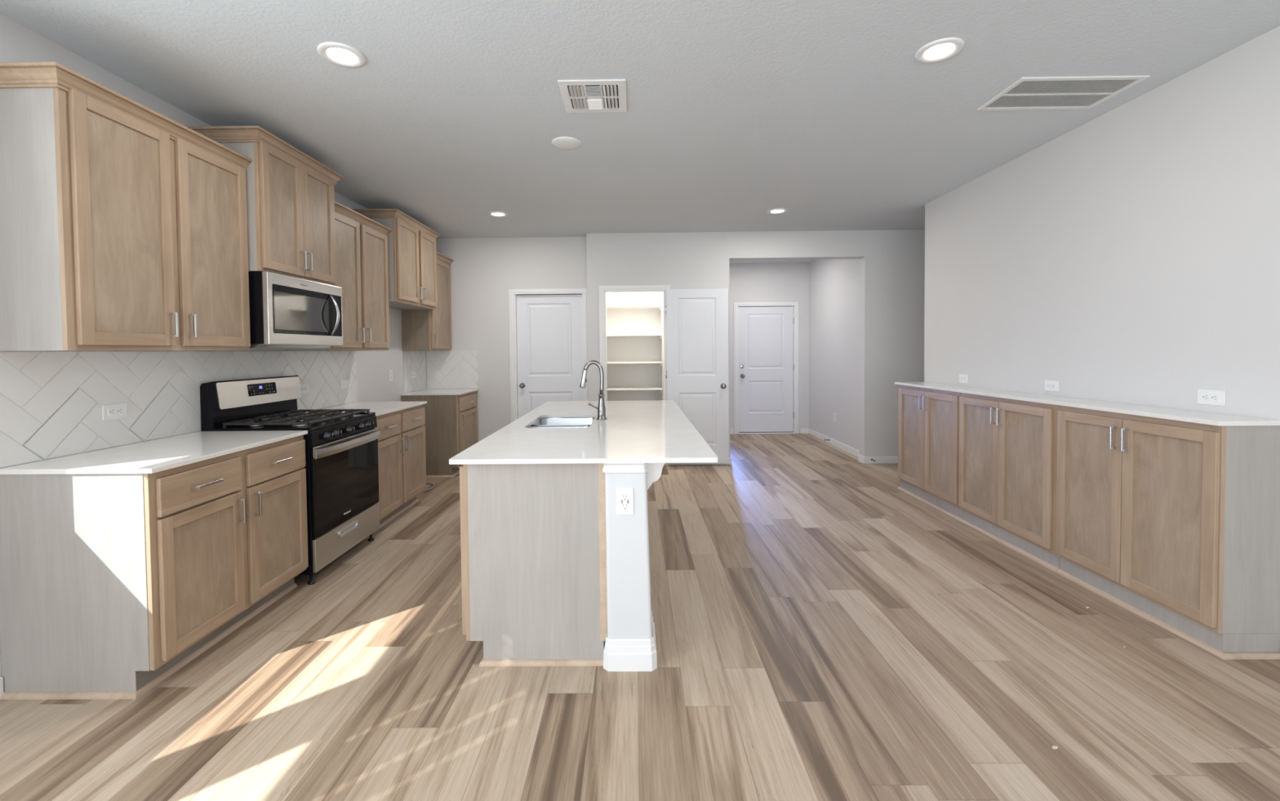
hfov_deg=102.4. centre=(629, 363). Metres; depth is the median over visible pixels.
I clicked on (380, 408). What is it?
countertop
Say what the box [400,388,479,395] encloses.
countertop
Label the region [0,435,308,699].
base cabinet
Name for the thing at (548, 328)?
door
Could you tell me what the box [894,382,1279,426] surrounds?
countertop
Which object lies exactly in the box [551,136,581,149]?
smoke detector
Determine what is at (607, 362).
shelf
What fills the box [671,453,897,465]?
baseboard
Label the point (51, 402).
tile backsplash
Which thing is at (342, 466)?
gas range
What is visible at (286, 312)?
microwave
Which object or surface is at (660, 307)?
shelf
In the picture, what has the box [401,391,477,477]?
base cabinet
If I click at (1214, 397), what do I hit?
receptacle
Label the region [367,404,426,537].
base cabinet
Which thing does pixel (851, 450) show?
baseboard
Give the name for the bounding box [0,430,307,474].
countertop
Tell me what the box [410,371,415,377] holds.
wall outlet
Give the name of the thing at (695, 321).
door
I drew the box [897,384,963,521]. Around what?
base cabinet
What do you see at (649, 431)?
countertop
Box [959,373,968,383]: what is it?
wall outlet
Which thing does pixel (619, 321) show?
wall
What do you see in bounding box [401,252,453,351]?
upper cabinet
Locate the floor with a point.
(824, 630)
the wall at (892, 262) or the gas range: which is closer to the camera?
the gas range
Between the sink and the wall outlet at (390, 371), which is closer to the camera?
the sink
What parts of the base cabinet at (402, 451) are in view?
drawer, door panel, handle, door, shoe molding, handle, handle, drawer, door, door panel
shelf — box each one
[606,305,662,311]
[606,333,662,338]
[606,361,662,366]
[607,386,662,392]
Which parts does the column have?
cap trim, trim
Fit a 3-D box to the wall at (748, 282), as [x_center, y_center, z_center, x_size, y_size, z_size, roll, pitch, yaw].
[1.988,-0.241,8.358,2.020,2.737,0.200,-1,1,1]
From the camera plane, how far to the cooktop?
3.11 m
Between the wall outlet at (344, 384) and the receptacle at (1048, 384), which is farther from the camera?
the wall outlet at (344, 384)
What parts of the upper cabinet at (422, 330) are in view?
frame, door, door panel, crown molding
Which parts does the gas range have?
display panel, burner, knob, knob, control panel, oven door, door trim, storage drawer, oven handle, drawer pull, knob, knob, knob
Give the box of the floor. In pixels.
[0,433,1279,800]
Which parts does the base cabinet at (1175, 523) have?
door panel, door, handle, handle, frame, door panel, shoe molding, door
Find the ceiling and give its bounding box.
[0,0,1279,263]
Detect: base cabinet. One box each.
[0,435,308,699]
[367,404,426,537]
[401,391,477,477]
[459,424,607,666]
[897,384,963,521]
[958,392,1059,571]
[1055,404,1279,659]
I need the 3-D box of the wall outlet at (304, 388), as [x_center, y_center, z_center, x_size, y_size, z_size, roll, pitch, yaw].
[-2.488,0.192,3.935,0.009,0.073,0.118,-1,1,1]
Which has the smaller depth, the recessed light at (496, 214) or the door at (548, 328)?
the recessed light at (496, 214)
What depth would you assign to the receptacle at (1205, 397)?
2.52 m
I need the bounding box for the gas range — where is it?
[200,375,380,584]
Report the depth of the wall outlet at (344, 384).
4.48 m
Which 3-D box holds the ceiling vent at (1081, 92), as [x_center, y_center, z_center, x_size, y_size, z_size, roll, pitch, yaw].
[2.330,-1.466,2.798,0.650,0.009,0.350,-1,1,1]
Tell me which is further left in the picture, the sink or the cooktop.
the cooktop
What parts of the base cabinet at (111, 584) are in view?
panel, shoe molding, drawer, door, door panel, handle, frame, handle, handle, drawer, door, door panel, handle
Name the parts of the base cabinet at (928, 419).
door, door panel, handle, handle, shoe molding, door panel, door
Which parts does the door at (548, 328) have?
knob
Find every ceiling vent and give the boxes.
[557,79,626,112]
[977,75,1150,110]
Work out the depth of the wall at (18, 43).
2.77 m
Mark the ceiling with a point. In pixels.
(825, 113)
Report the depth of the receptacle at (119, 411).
2.52 m
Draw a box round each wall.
[0,13,417,676]
[426,236,586,442]
[586,229,924,457]
[606,292,663,400]
[729,262,808,433]
[808,26,1279,449]
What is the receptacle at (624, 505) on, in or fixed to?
attached to the wall outlet at (624, 495)
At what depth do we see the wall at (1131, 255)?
2.97 m
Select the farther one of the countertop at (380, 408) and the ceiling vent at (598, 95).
the countertop at (380, 408)
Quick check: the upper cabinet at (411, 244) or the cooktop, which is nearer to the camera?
the cooktop
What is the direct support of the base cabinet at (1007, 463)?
on the floor
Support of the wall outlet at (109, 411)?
attached to the tile backsplash at (51, 402)
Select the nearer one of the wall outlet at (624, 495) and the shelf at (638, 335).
the wall outlet at (624, 495)
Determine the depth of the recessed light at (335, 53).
2.37 m
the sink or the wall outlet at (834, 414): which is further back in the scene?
the wall outlet at (834, 414)
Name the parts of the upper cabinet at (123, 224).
door, door panel, crown molding, handle, handle, door, door panel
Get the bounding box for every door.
[508,288,588,422]
[599,284,728,465]
[733,302,799,434]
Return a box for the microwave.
[248,271,342,348]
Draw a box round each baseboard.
[0,676,4,697]
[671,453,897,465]
[729,427,858,456]
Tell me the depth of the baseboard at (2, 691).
2.05 m
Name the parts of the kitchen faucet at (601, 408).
spout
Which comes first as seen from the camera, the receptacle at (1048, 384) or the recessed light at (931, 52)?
the recessed light at (931, 52)
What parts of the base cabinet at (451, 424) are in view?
panel, shoe molding, frame, drawer, door, door panel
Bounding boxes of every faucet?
[579,360,606,419]
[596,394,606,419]
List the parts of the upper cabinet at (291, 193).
crown molding, door, door panel, frame, handle, handle, door, door panel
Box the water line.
[422,482,434,492]
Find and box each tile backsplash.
[0,351,357,467]
[403,351,426,392]
[426,350,479,388]
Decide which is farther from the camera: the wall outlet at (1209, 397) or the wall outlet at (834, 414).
the wall outlet at (834, 414)
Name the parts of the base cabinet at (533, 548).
door, frame, shoe molding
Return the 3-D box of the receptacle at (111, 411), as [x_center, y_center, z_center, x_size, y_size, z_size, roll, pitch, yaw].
[-2.500,0.232,2.483,0.003,0.033,0.033,-1,1,1]
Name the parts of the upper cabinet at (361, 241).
door panel, door, frame, handle, crown molding, handle, door, door panel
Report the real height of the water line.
0.022 m
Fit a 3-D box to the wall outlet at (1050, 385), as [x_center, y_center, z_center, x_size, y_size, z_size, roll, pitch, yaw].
[2.833,0.149,3.454,0.009,0.073,0.118,-1,1,1]
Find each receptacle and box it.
[107,408,115,415]
[115,407,123,414]
[621,493,628,500]
[621,502,628,510]
[1046,382,1051,388]
[1051,383,1056,388]
[1201,393,1209,400]
[1210,394,1218,401]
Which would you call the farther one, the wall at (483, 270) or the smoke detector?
the wall at (483, 270)
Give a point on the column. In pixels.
(629, 644)
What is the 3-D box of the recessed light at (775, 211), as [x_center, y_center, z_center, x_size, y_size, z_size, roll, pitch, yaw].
[1.473,-1.518,5.129,0.198,0.010,0.198,-1,1,1]
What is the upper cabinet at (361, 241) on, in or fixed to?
attached to the wall at (18, 43)
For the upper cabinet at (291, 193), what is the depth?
3.16 m
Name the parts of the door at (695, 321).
casing, knob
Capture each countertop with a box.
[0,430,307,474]
[304,400,426,416]
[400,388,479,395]
[448,400,718,464]
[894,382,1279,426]
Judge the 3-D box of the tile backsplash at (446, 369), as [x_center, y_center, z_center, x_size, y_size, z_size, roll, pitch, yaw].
[-2.152,0.072,6.256,0.636,0.465,0.007,-1,1,1]
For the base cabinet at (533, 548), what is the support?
on the floor
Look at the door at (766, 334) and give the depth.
8.27 m
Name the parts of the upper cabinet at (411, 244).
crown molding, door, door panel, frame, handle, handle, door, door panel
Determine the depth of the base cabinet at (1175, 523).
2.39 m
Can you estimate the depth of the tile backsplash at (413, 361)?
5.93 m
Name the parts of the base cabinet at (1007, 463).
door, door panel, handle, handle, shoe molding, door panel, door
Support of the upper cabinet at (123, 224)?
attached to the wall at (18, 43)
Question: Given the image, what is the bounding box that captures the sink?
[528,417,594,428]
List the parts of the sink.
bowl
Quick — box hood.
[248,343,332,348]
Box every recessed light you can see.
[317,42,366,67]
[488,211,508,217]
[767,208,787,213]
[915,37,964,63]
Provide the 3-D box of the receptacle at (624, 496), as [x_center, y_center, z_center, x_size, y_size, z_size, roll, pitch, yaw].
[-0.020,0.563,2.174,0.033,0.033,0.003,-1,1,1]
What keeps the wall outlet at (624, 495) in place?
attached to the column
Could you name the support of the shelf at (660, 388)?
attached to the wall at (619, 321)
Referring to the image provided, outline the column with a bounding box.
[602,462,664,671]
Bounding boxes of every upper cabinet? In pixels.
[0,61,252,351]
[186,125,344,286]
[285,200,391,351]
[351,208,440,310]
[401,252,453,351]
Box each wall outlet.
[102,402,127,420]
[300,383,309,393]
[340,379,348,388]
[388,369,392,381]
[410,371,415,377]
[616,487,633,515]
[833,413,835,422]
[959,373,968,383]
[1044,379,1059,391]
[1197,388,1225,405]
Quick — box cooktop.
[202,412,375,431]

